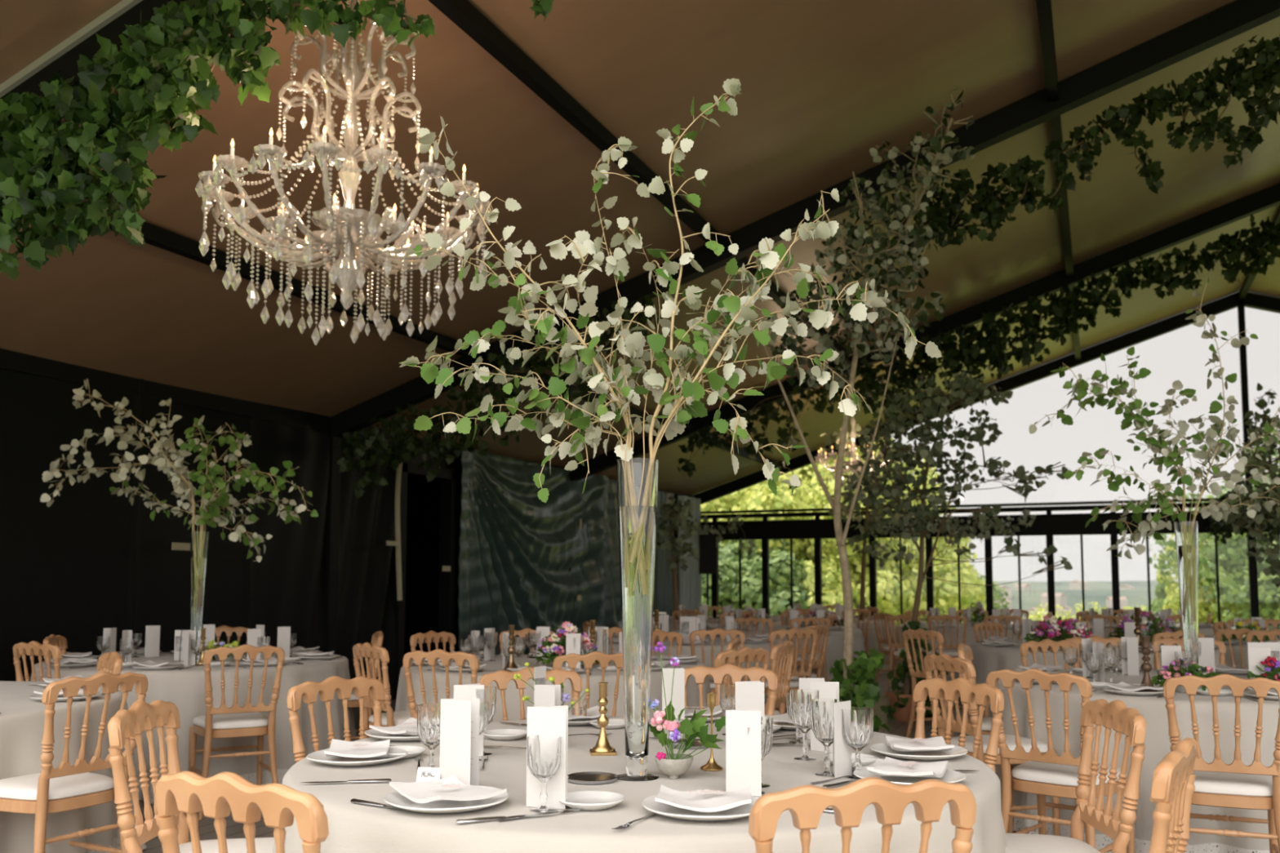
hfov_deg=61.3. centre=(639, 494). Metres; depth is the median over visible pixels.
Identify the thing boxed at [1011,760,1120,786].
cushion
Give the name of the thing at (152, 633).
menu card
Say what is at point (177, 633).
menu card
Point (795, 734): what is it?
fork
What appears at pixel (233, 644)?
flower arrangement
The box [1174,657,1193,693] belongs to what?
wine glass
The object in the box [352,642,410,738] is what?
banquet chair
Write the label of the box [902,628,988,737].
banquet chair
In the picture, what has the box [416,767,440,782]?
name card
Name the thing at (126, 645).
wine glass
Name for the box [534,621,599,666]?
flower arrangement
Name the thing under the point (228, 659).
bowl
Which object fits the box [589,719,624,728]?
plate
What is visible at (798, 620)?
banquet chair
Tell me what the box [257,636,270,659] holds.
wine glass
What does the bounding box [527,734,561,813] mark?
wine glass
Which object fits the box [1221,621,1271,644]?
flower arrangement
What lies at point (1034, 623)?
menu card
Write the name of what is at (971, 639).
tablecloth
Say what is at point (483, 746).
fork
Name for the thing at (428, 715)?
wine glass
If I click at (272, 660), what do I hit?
folded napkin
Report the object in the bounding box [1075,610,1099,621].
banquet chair
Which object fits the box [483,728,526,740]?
plate
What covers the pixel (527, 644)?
wine glass
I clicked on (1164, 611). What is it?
menu card
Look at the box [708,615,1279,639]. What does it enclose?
railing
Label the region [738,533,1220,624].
trim
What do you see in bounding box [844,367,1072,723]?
potted tree
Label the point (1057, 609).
house
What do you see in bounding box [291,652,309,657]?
plate
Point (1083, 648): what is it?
wine glass
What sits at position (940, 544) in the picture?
tree
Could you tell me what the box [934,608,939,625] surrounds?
menu card
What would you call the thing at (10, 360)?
trim
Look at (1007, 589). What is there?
house
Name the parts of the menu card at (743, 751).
panel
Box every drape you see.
[457,449,622,655]
[653,490,674,617]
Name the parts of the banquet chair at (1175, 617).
crest rail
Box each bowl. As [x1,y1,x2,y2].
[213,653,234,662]
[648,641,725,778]
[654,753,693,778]
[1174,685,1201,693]
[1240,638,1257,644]
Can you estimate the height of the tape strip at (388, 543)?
0.050 m
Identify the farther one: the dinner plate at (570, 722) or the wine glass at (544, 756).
the dinner plate at (570, 722)
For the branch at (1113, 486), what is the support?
in the vase at (1186, 533)
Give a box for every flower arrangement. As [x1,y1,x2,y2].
[204,640,246,662]
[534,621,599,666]
[715,607,769,622]
[800,607,844,626]
[966,600,986,626]
[1023,615,1093,642]
[1107,609,1182,646]
[1111,608,1143,623]
[1151,658,1220,693]
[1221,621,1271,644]
[1246,656,1279,689]
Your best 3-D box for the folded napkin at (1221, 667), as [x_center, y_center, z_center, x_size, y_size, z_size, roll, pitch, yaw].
[3.465,1.008,6.268,0.227,0.032,0.170,-3,-6,34]
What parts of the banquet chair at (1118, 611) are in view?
crest rail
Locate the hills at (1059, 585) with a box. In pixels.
[995,580,1178,591]
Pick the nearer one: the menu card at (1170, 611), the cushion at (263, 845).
the cushion at (263, 845)
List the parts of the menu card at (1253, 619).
panel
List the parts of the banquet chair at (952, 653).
leg, rail, crest rail, leg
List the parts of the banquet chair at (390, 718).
leg, crest rail, rail, seat frame, leg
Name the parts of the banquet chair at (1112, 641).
crest rail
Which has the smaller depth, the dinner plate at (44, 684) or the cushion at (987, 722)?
the dinner plate at (44, 684)
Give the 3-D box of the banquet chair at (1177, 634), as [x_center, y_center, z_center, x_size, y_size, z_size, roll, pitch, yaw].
[3.974,1.494,8.225,0.437,0.931,0.502,1,-5,-11]
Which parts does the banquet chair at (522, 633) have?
crest rail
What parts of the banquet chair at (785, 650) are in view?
leg, rail, crest rail, leg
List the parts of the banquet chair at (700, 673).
leg, crest rail, leg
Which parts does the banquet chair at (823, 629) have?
leg, rail, crest rail, leg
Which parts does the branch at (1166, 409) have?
stem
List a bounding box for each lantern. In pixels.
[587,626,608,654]
[653,612,666,639]
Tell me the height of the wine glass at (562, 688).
0.148 m
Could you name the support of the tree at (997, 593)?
on the ground
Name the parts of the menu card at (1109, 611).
panel, panel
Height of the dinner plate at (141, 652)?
0.022 m
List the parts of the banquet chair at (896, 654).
leg, rail, crest rail, seat frame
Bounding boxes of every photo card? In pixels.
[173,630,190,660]
[533,666,546,706]
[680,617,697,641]
[1247,642,1279,669]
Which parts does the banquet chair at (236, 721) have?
leg, leg, seat frame, rail, crest rail, leg, leg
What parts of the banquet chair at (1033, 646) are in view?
leg, crest rail, leg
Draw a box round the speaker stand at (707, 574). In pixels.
[706,573,708,616]
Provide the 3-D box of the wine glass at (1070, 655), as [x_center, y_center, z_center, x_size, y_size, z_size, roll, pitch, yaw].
[2.391,0.935,5.992,0.077,0.165,0.077,-1,-5,11]
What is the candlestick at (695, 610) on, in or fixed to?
on the tablecloth at (686, 650)
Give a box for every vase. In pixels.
[190,531,208,662]
[616,457,658,781]
[1173,520,1198,672]
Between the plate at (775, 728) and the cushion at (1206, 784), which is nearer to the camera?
the plate at (775, 728)
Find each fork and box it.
[415,755,422,770]
[480,755,488,770]
[483,746,526,749]
[568,733,611,735]
[611,813,657,830]
[773,733,795,737]
[773,737,802,740]
[809,774,857,784]
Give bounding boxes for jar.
[571,698,587,721]
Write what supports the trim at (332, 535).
attached to the wall
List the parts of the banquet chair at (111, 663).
crest rail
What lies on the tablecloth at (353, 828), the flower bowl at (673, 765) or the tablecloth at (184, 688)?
the flower bowl at (673, 765)
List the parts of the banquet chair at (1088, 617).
crest rail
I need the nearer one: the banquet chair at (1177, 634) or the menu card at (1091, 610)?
the banquet chair at (1177, 634)
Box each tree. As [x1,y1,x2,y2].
[655,496,699,620]
[700,451,936,608]
[700,462,828,546]
[701,539,795,615]
[724,548,868,617]
[732,437,893,505]
[737,439,904,507]
[744,88,978,733]
[751,558,912,624]
[753,471,985,626]
[794,457,978,610]
[819,423,916,620]
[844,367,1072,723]
[910,537,986,615]
[957,573,1009,615]
[1022,608,1057,620]
[1028,600,1106,620]
[1122,604,1145,610]
[1142,488,1279,639]
[1142,604,1166,614]
[1151,569,1175,608]
[1153,533,1266,628]
[1198,427,1279,628]
[1222,382,1279,587]
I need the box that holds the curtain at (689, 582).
[677,495,701,617]
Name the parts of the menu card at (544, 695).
panel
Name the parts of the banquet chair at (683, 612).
leg, crest rail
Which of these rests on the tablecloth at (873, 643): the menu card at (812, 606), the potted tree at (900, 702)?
the menu card at (812, 606)
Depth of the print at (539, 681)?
3.97 m
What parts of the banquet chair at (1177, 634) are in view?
crest rail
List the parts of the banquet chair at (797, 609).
crest rail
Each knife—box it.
[69,666,97,668]
[301,778,391,782]
[350,798,416,812]
[411,665,439,666]
[455,813,557,824]
[468,670,497,673]
[497,808,582,822]
[499,721,527,726]
[648,737,700,740]
[772,742,810,746]
[822,778,860,788]
[822,808,834,813]
[951,769,978,771]
[1032,683,1057,685]
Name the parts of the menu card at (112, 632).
panel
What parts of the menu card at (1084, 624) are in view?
panel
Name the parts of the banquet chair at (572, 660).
crest rail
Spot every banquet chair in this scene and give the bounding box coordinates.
[0,671,148,852]
[13,640,62,681]
[43,634,67,664]
[96,651,123,692]
[107,700,274,852]
[155,771,328,852]
[188,644,284,820]
[202,625,249,647]
[286,675,385,762]
[347,631,383,739]
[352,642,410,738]
[403,648,479,719]
[409,631,455,660]
[478,666,582,720]
[498,628,553,654]
[552,651,624,716]
[582,621,595,633]
[603,626,622,654]
[651,629,683,657]
[671,609,702,631]
[684,663,777,715]
[688,628,745,693]
[706,637,738,708]
[707,605,723,617]
[714,646,768,706]
[719,611,736,626]
[732,610,756,625]
[733,617,773,636]
[747,627,817,713]
[748,777,976,852]
[764,623,828,711]
[764,640,795,715]
[780,610,811,625]
[785,608,811,625]
[785,616,830,681]
[822,604,835,613]
[824,613,837,626]
[841,608,871,654]
[865,606,879,617]
[873,612,923,691]
[884,614,937,697]
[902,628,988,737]
[903,609,929,623]
[913,677,1004,772]
[923,653,1059,835]
[928,614,967,670]
[955,608,987,617]
[957,643,1053,823]
[973,621,1004,641]
[983,614,1022,639]
[986,668,1134,852]
[1000,608,1029,624]
[1004,698,1146,852]
[1019,639,1079,669]
[1045,612,1052,617]
[1056,618,1091,635]
[1065,635,1120,669]
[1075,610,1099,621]
[1080,614,1119,637]
[1112,608,1126,623]
[1118,615,1157,620]
[1148,737,1197,852]
[1151,630,1204,669]
[1152,637,1226,669]
[1159,613,1182,631]
[1163,673,1279,852]
[1207,613,1212,624]
[1212,620,1252,636]
[1215,628,1276,668]
[1241,618,1279,630]
[1246,629,1279,642]
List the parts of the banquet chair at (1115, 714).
leg, rail, crest rail, leg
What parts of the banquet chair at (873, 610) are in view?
crest rail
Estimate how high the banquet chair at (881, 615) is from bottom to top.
0.931 m
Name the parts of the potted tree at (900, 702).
pot, crown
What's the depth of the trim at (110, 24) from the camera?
5.09 m
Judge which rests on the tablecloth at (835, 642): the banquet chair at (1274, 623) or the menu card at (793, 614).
the menu card at (793, 614)
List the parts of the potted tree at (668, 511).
crown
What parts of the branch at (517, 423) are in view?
stem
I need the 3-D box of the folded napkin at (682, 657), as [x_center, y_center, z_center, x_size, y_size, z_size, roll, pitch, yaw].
[0.251,1.069,7.081,0.170,0.032,0.227,2,-5,-17]
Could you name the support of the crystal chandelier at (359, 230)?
hanging from the ceiling
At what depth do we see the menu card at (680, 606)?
15.35 m
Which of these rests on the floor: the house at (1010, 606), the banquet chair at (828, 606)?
the banquet chair at (828, 606)
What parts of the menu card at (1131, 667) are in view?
panel, panel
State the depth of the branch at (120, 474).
7.12 m
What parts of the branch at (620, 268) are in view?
stem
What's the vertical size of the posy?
0.200 m
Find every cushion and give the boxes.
[0,772,114,800]
[178,837,274,852]
[192,712,268,729]
[347,689,359,701]
[368,711,410,726]
[709,679,723,688]
[747,678,799,688]
[774,709,780,715]
[786,654,820,661]
[791,671,817,679]
[882,646,923,651]
[893,649,932,655]
[935,649,958,656]
[950,734,1048,754]
[981,717,992,731]
[1004,833,1101,852]
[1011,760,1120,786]
[1193,770,1272,797]
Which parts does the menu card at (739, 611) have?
panel, panel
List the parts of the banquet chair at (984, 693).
leg, crest rail, leg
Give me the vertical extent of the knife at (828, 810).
0.010 m
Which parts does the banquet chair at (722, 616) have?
crest rail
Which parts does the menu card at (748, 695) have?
panel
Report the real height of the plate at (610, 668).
0.022 m
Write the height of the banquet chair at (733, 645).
0.931 m
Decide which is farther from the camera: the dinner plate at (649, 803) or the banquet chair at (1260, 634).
the banquet chair at (1260, 634)
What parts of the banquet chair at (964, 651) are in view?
crest rail, leg, leg, seat frame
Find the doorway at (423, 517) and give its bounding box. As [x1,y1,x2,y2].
[404,475,440,660]
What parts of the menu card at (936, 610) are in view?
panel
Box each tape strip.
[171,542,190,551]
[386,540,399,546]
[442,565,450,571]
[577,595,581,600]
[579,519,582,529]
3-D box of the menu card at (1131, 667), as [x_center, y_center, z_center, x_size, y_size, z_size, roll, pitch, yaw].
[2.810,0.925,6.174,0.088,0.215,0.055,1,-5,-8]
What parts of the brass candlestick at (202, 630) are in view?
stem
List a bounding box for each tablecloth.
[0,681,146,852]
[30,652,356,804]
[272,716,1007,852]
[395,654,711,721]
[603,635,786,713]
[668,618,784,631]
[705,625,865,684]
[779,617,895,674]
[889,622,1044,687]
[960,640,1226,722]
[994,669,1279,852]
[1059,623,1220,639]
[1213,639,1279,668]
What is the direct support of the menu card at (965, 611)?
on the tablecloth at (971, 639)
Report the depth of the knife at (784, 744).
3.44 m
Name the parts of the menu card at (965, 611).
panel, panel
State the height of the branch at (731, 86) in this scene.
1.370 m
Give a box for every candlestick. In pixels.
[195,628,206,665]
[502,625,518,671]
[589,620,599,664]
[589,682,616,755]
[653,609,663,647]
[694,608,697,639]
[700,692,724,771]
[1133,607,1142,652]
[1134,635,1159,692]
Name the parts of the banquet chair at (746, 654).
crest rail, leg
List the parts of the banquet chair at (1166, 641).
leg, crest rail, leg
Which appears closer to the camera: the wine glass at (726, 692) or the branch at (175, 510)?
the wine glass at (726, 692)
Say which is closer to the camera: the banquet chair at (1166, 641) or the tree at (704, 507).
the banquet chair at (1166, 641)
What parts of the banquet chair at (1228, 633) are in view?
crest rail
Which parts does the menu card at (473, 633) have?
panel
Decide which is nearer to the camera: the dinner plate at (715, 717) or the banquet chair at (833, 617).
the dinner plate at (715, 717)
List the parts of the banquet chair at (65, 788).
leg, seat frame, rail, crest rail, leg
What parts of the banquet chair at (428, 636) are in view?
leg, crest rail, leg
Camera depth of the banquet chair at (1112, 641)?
7.13 m
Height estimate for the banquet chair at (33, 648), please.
0.931 m
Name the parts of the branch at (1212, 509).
stem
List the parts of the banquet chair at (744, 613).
crest rail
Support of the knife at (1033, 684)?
on the tablecloth at (1153, 708)
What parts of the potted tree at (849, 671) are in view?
crown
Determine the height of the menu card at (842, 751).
0.200 m
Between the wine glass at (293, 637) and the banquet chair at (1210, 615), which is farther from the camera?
the banquet chair at (1210, 615)
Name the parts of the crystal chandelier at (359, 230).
bulb, bulb, arm, arm, arm, arm, arm, arm, arm, arm, scroll arm, scroll arm, scroll arm, scroll arm, arm, bulb, scroll arm, scroll arm, arm, bulb, arm, scroll arm, arm, scroll arm, scroll arm, scroll arm, arm, arm, scroll arm, arm, scroll arm, scroll arm, scroll arm, arm, scroll arm, bulb, arm, arm, scroll arm, scroll arm, scroll arm, arm, arm, arm, arm, arm, arm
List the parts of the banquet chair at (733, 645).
leg, crest rail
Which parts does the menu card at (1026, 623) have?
panel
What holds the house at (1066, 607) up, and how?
on the hills at (1029, 599)
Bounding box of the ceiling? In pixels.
[0,0,1279,495]
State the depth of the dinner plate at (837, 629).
11.98 m
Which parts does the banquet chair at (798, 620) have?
leg, seat frame, rail, crest rail, leg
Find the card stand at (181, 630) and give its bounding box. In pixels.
[178,630,182,662]
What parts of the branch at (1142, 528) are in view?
stem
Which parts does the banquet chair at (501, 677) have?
crest rail, leg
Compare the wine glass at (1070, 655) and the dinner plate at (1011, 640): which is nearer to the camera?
the wine glass at (1070, 655)
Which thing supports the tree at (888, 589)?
on the ground
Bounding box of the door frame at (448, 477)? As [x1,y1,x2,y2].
[391,461,457,699]
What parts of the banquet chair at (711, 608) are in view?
crest rail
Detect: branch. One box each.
[40,440,192,509]
[49,415,195,531]
[72,378,195,531]
[109,462,202,531]
[146,398,203,524]
[179,415,226,531]
[190,485,301,531]
[193,438,318,531]
[195,505,272,562]
[197,422,252,520]
[199,449,268,531]
[399,325,642,444]
[399,336,624,466]
[402,231,631,458]
[413,389,633,458]
[417,115,631,448]
[490,240,636,417]
[533,389,670,502]
[542,235,634,457]
[574,136,656,450]
[606,216,679,457]
[643,320,872,452]
[647,77,741,458]
[651,236,788,428]
[651,371,807,496]
[653,188,839,458]
[653,253,839,448]
[653,277,942,457]
[1028,373,1195,511]
[1050,353,1200,511]
[1062,447,1186,530]
[1084,479,1195,528]
[1102,489,1178,559]
[1112,346,1188,512]
[1155,380,1220,520]
[1167,413,1269,519]
[1185,276,1257,520]
[1192,407,1279,520]
[1196,476,1279,522]
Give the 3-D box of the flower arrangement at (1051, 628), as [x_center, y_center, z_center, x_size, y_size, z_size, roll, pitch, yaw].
[3.324,1.093,8.538,0.563,0.274,0.423,1,-5,-6]
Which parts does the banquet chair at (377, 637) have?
seat frame, leg, leg, crest rail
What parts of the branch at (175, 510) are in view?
stem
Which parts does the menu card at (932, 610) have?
panel, panel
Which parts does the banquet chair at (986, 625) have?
leg, crest rail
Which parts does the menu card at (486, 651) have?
panel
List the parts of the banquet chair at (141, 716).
leg, crest rail, rail, leg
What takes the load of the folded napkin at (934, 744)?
on the dinner plate at (883, 748)
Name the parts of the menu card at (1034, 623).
panel, panel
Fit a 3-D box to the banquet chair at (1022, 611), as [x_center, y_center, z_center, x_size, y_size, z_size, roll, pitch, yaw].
[5.034,2.032,14.701,0.437,0.931,0.502,-3,-6,33]
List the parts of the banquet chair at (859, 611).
crest rail, leg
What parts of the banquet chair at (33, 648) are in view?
leg, crest rail, leg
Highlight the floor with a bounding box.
[118,666,1257,852]
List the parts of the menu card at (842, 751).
panel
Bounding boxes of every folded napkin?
[33,688,83,696]
[43,675,83,683]
[49,657,97,664]
[62,652,92,657]
[131,647,145,652]
[133,660,183,666]
[242,657,277,663]
[291,646,319,651]
[302,651,333,656]
[324,738,390,757]
[368,717,417,735]
[389,775,506,803]
[438,662,486,668]
[539,664,580,671]
[568,706,600,719]
[608,637,619,641]
[651,661,669,666]
[654,784,751,812]
[661,654,696,660]
[683,638,708,643]
[684,705,722,716]
[705,623,720,626]
[738,637,765,640]
[748,634,768,637]
[764,713,793,724]
[829,626,844,628]
[866,756,948,777]
[885,735,954,751]
[934,623,957,626]
[982,639,1014,644]
[988,635,1010,640]
[1017,663,1061,671]
[1103,681,1163,691]
[1137,645,1160,649]
[1198,623,1213,626]
[1204,635,1215,638]
[1214,664,1248,671]
[1247,687,1277,695]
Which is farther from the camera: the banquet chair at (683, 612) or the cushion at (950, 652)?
the banquet chair at (683, 612)
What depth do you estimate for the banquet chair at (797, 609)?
15.19 m
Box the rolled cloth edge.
[395,462,402,600]
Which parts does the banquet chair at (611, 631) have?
crest rail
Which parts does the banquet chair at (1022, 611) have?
crest rail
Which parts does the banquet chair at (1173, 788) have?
leg, crest rail, leg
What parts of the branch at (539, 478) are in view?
stem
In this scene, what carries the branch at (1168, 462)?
in the vase at (1186, 533)
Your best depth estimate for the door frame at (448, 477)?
12.80 m
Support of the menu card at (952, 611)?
on the tablecloth at (971, 639)
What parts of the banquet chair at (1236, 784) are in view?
leg, crest rail, seat frame, rail, leg, leg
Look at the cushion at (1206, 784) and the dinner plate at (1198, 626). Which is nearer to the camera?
the cushion at (1206, 784)
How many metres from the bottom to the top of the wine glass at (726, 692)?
0.165 m
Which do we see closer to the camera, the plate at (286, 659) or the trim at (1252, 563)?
the plate at (286, 659)
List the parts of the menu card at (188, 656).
panel, panel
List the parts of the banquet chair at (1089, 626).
crest rail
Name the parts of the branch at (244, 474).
stem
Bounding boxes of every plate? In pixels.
[29,692,102,702]
[37,681,82,687]
[46,662,97,667]
[52,655,99,659]
[78,658,97,661]
[118,650,161,655]
[121,662,137,667]
[132,663,184,670]
[201,662,230,666]
[239,661,287,666]
[275,657,301,662]
[291,649,319,653]
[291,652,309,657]
[297,654,340,659]
[306,746,408,766]
[364,726,419,741]
[383,746,426,759]
[383,785,508,813]
[412,660,454,665]
[437,666,486,671]
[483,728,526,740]
[506,666,527,671]
[546,668,584,673]
[559,791,624,810]
[568,714,613,725]
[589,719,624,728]
[596,666,622,671]
[641,791,759,821]
[651,656,659,660]
[651,665,673,671]
[656,657,699,663]
[667,739,706,749]
[675,709,725,722]
[682,641,711,644]
[705,626,724,628]
[736,627,752,631]
[738,640,767,643]
[745,636,768,639]
[773,721,795,730]
[773,724,781,732]
[822,753,876,766]
[829,628,844,631]
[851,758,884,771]
[853,764,966,785]
[869,742,968,760]
[934,625,957,627]
[981,642,1016,646]
[984,639,1016,642]
[1013,668,1066,673]
[1016,679,1056,684]
[1071,667,1082,673]
[1089,681,1111,688]
[1102,686,1163,696]
[1104,625,1116,628]
[1104,666,1141,671]
[1196,688,1231,696]
[1198,626,1212,627]
[1214,668,1248,675]
[1223,641,1237,644]
[1243,691,1279,700]
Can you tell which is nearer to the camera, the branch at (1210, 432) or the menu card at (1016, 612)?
the branch at (1210, 432)
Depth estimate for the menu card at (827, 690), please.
3.34 m
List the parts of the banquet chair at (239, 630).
crest rail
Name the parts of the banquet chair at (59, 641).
leg, crest rail, leg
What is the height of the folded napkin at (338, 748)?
0.032 m
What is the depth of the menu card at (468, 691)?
3.23 m
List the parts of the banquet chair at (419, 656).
leg, crest rail, leg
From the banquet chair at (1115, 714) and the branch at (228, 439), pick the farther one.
the branch at (228, 439)
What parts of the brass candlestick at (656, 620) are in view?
stem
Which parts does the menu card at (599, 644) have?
panel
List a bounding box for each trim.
[0,0,201,118]
[0,347,692,502]
[109,221,783,469]
[324,419,571,654]
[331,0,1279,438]
[428,0,915,420]
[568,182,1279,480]
[692,292,1279,504]
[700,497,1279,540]
[711,532,1259,622]
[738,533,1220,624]
[940,304,1253,494]
[1035,0,1080,359]
[1237,205,1279,299]
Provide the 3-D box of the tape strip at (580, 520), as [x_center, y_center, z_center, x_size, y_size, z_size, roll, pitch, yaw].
[-0.863,0.439,15.720,0.008,0.160,0.050,-2,-5,23]
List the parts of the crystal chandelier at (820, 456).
arm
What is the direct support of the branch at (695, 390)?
in the vase at (637, 477)
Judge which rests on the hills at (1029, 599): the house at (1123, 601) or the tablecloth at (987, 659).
the house at (1123, 601)
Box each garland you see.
[0,0,300,281]
[258,0,435,69]
[337,295,662,498]
[528,0,552,21]
[677,214,1279,489]
[689,509,1035,555]
[890,34,1279,252]
[1205,487,1279,545]
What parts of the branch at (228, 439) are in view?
stem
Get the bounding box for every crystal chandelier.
[195,0,491,345]
[814,416,890,488]
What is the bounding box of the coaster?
[567,771,618,784]
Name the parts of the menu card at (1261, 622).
panel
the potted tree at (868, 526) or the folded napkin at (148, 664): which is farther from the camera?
the potted tree at (868, 526)
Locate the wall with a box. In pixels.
[0,368,677,700]
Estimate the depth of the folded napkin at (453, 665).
6.35 m
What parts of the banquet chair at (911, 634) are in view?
leg, crest rail, rail, leg, leg, leg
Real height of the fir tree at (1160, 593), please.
5.999 m
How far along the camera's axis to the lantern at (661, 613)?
9.92 m
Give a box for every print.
[174,635,182,651]
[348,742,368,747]
[397,721,417,724]
[431,782,460,788]
[534,677,545,684]
[680,622,688,634]
[685,706,705,708]
[687,789,724,794]
[897,761,919,766]
[907,737,928,742]
[1270,651,1279,657]
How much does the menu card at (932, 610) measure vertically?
0.215 m
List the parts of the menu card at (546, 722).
panel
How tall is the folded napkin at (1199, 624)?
0.032 m
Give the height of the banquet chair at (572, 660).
0.931 m
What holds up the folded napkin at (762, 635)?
on the dinner plate at (766, 638)
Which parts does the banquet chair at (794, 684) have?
leg, seat frame, crest rail, rail, leg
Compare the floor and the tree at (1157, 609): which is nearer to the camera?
the floor
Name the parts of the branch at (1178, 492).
stem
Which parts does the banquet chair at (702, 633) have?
leg, crest rail, leg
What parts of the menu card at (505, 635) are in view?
panel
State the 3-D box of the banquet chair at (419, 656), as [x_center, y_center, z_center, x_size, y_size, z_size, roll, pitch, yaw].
[-0.961,1.277,5.725,0.437,0.931,0.502,-1,-5,18]
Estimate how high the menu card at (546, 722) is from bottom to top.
0.228 m
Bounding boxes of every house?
[993,598,1013,615]
[994,585,1012,599]
[1014,583,1031,591]
[1027,607,1046,620]
[1040,592,1066,608]
[1043,607,1067,620]
[1062,605,1073,617]
[1069,580,1088,590]
[1106,596,1128,609]
[1119,584,1134,589]
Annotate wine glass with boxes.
[96,635,110,662]
[120,638,133,662]
[132,632,142,657]
[191,638,204,666]
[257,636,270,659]
[289,633,297,657]
[417,703,440,767]
[460,639,471,664]
[467,635,480,654]
[475,686,496,755]
[479,635,485,661]
[479,701,488,761]
[485,631,497,661]
[502,641,515,662]
[513,636,525,666]
[525,633,532,657]
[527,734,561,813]
[528,630,540,658]
[560,687,563,706]
[573,637,583,654]
[581,641,594,671]
[585,631,596,642]
[719,684,735,735]
[747,724,767,795]
[760,716,773,787]
[786,693,803,743]
[790,688,818,760]
[810,698,842,777]
[841,706,873,779]
[1013,624,1022,644]
[1062,647,1078,674]
[1079,643,1093,678]
[1085,653,1102,681]
[1102,647,1119,683]
[1108,644,1122,674]
[1117,640,1128,675]
[1174,651,1193,658]
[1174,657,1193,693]
[1198,642,1201,656]
[1271,652,1275,657]
[1273,657,1279,678]
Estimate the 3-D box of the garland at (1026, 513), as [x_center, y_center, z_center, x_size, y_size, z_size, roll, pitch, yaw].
[3.730,0.680,19.134,6.213,0.812,1.061,-2,-5,23]
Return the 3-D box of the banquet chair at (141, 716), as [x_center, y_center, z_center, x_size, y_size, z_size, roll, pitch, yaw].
[-1.195,1.055,3.054,0.502,0.931,0.437,0,-5,-3]
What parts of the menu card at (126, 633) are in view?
panel, panel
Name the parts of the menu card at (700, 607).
panel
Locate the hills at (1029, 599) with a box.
[994,589,1228,621]
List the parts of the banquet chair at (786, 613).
crest rail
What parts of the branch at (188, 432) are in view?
stem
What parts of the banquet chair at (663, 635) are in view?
crest rail, leg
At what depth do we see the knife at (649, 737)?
3.54 m
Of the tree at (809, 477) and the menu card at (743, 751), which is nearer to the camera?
the menu card at (743, 751)
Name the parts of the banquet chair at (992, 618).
crest rail, leg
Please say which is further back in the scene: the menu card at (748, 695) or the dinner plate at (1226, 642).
the dinner plate at (1226, 642)
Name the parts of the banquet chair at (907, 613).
crest rail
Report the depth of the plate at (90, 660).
7.00 m
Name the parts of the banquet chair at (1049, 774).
leg, crest rail, rail, leg, seat frame, leg, leg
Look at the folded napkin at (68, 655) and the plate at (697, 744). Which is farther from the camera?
the folded napkin at (68, 655)
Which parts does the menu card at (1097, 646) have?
panel, panel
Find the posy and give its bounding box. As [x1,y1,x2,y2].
[513,662,589,711]
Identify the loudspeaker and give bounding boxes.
[698,534,716,573]
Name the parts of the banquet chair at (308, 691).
leg, crest rail, leg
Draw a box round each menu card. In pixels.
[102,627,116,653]
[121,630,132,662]
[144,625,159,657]
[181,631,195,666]
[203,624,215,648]
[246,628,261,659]
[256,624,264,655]
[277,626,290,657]
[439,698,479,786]
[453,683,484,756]
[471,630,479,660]
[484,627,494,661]
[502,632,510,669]
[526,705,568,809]
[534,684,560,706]
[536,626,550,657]
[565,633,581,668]
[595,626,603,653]
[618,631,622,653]
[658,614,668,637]
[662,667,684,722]
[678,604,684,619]
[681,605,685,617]
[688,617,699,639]
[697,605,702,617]
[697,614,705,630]
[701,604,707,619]
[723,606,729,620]
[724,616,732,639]
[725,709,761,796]
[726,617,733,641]
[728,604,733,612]
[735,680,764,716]
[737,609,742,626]
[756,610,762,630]
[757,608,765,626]
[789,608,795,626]
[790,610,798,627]
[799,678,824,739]
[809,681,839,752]
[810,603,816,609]
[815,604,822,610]
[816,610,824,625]
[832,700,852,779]
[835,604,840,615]
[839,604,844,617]
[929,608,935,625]
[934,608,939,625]
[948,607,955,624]
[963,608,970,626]
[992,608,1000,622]
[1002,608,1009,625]
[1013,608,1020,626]
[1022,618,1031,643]
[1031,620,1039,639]
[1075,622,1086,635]
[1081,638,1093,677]
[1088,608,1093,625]
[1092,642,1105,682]
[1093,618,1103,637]
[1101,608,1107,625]
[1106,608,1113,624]
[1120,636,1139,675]
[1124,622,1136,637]
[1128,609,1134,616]
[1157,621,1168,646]
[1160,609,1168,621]
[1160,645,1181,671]
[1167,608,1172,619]
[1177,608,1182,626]
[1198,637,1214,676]
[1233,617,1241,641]
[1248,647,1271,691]
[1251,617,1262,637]
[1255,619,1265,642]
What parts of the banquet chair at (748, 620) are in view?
crest rail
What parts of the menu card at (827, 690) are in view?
panel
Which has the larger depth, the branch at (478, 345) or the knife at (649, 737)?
the knife at (649, 737)
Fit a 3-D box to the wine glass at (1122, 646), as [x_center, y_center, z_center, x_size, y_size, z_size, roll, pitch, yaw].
[2.787,0.940,6.198,0.082,0.190,0.082,0,-5,0]
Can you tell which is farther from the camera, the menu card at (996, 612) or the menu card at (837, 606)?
the menu card at (837, 606)
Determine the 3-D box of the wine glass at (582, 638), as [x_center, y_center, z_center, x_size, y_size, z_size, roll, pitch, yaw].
[-0.379,0.959,6.503,0.082,0.190,0.082,1,-5,-6]
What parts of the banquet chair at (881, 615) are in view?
leg, crest rail, rail, seat frame, leg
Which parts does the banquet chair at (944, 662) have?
leg, crest rail, rail, leg, seat frame, leg, leg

